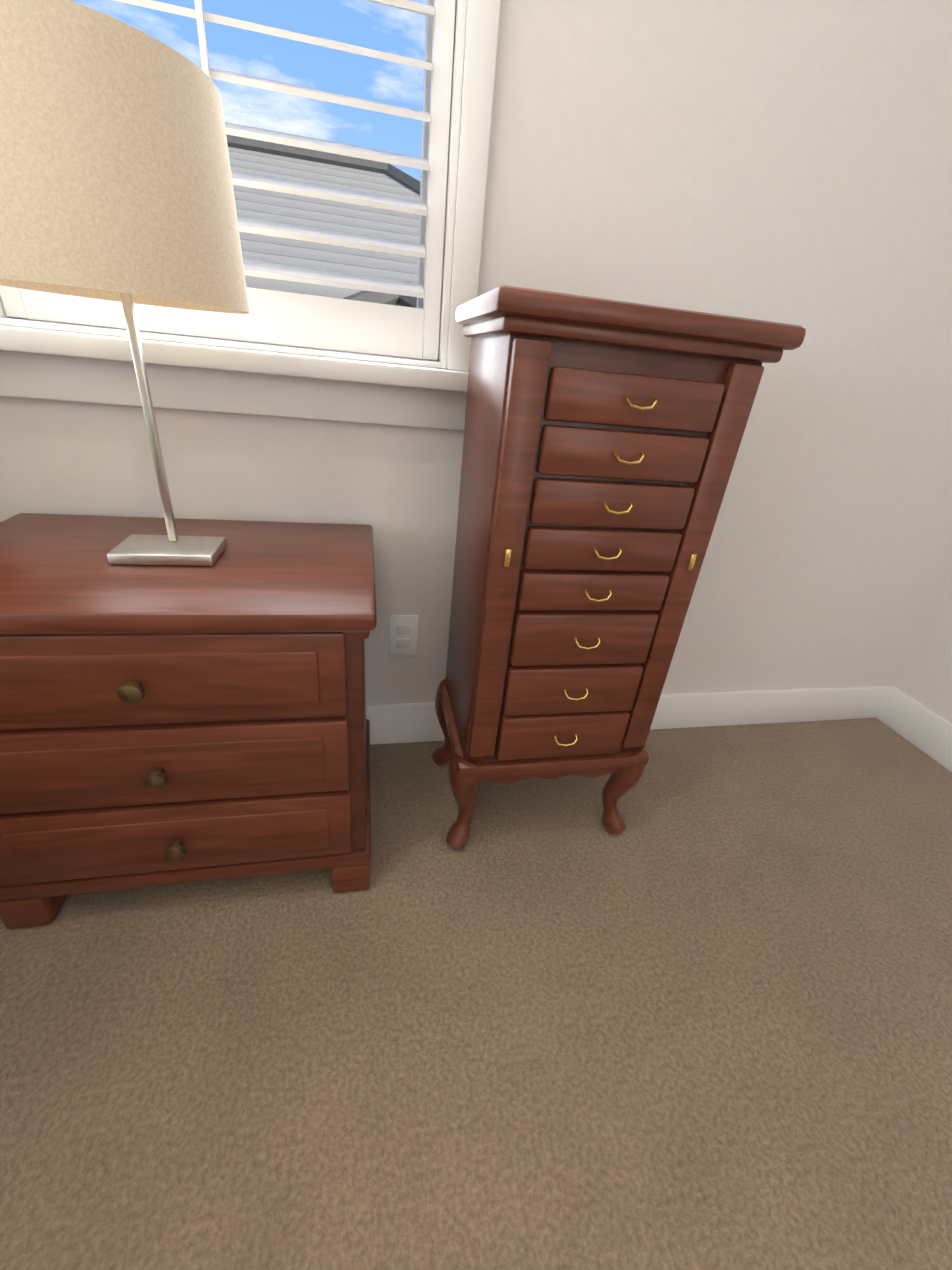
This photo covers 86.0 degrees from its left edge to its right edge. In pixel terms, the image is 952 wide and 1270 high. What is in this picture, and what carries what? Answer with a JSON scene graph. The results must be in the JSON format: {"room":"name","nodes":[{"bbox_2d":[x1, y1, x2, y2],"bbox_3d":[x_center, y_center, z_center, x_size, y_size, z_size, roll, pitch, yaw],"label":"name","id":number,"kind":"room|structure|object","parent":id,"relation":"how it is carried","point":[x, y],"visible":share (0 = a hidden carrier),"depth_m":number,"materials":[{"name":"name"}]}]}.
{"room":"bedroom","nodes":[
{"label":"bedroom","id":0,"kind":"room"},
{"bbox_2d":[0,718,951,1269],"bbox_3d":[-1.307,1.709,-1.263,7.200,0.120,6.400,-1,29,-12],"label":"floor","id":1,"kind":"structure","parent":0,"point":[696,1014],"depth_m":0.83,"materials":[{"name":"beige carpet"}]},
{"bbox_2d":[0,513,376,928],"bbox_3d":[-0.532,0.153,0.988,0.660,0.635,0.467,-1,29,-12],"label":"nightstand","id":2,"kind":"object","parent":1,"relation":"on","point":[167,724],"visible":1,"depth_m":0.79,"materials":[{"name":"brown wood"}]},
{"bbox_2d":[0,0,249,565],"bbox_3d":[-0.479,-0.390,0.712,0.316,0.585,0.316,-1,29,-12],"label":"lamp","id":3,"kind":"object","parent":2,"relation":"on","point":[116,183],"visible":0.98,"depth_m":0.54,"materials":[{"name":"beige fabric"}]},
{"bbox_2d":[432,285,805,848],"bbox_3d":[0.167,-0.049,1.058,0.450,1.050,0.345,-1,29,-12],"label":"jewelry armoire","id":4,"kind":"object","parent":1,"relation":"on","point":[602,440],"visible":1,"depth_m":0.82,"materials":[{"name":"brown wood"}]},
{"bbox_2d":[0,0,951,704],"bbox_3d":[-1.598,-0.943,0.562,6.720,2.765,0.180,-1,29,-12],"label":"wall","id":5,"kind":"structure","parent":0,"point":[780,160],"depth_m":1.03,"materials":[{"name":"paint"}]},
{"bbox_2d":[0,0,500,430],"bbox_3d":[-0.386,-1.164,0.667,0.930,1.605,0.260,-1,29,-12],"label":"window","id":6,"kind":"structure","parent":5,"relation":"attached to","point":[274,353],"depth_m":0.91,"materials":[{"name":"white wood"}]},
{"bbox_2d":[389,615,417,655],"bbox_3d":[-0.183,0.003,1.287,0.072,0.115,0.008,-1,29,-12],"label":"wall outlet","id":7,"kind":"object","parent":5,"relation":"attached to","point":[403,634],"visible":1,"depth_m":1.28,"materials":[{"name":"white plastic"}]},
{"bbox_2d":[366,685,892,744],"bbox_3d":[-1.700,0.260,1.099,6.358,0.130,0.015,-1,29,-12],"label":"baseboard","id":8,"kind":"structure","parent":5,"relation":"attached to","point":[403,723],"depth_m":1.62,"materials":[{"name":"white wood"}]},
{"bbox_2d":[893,582,951,721],"bbox_3d":[2.140,0.409,-1.239,0.180,2.765,5.960,-1,29,-12],"label":"wall","id":9,"kind":"structure","parent":0,"point":[924,677],"depth_m":1.60,"materials":[{"name":"paint"}]},
{"bbox_2d":[876,686,951,771],"bbox_3d":[1.925,1.567,-0.639,0.015,0.130,5.598,-1,29,-12],"label":"baseboard","id":10,"kind":"structure","parent":9,"relation":"attached to","point":[920,726],"depth_m":1.64,"materials":[{"name":"white wood"}]},
{"label":"outside","id":11,"kind":"structure","parent":0,"visible":0},
{"bbox_3d":[0.197,5.024,-0.483,80.000,0.200,80.000,-1,29,-12],"label":"terrain","id":12,"kind":"structure","parent":11,"visible":0},
{"bbox_2d":[226,134,419,307],"bbox_3d":[-3.811,-3.194,7.183,13.652,6.287,11.480,-1,29,-12],"label":"neighbouring house","id":13,"kind":"structure","parent":12,"relation":"on","point":[275,160],"depth_m":5.80,"materials":[{"name":"painted lap siding"},{"name":"asphalt shingles"}]}
]}

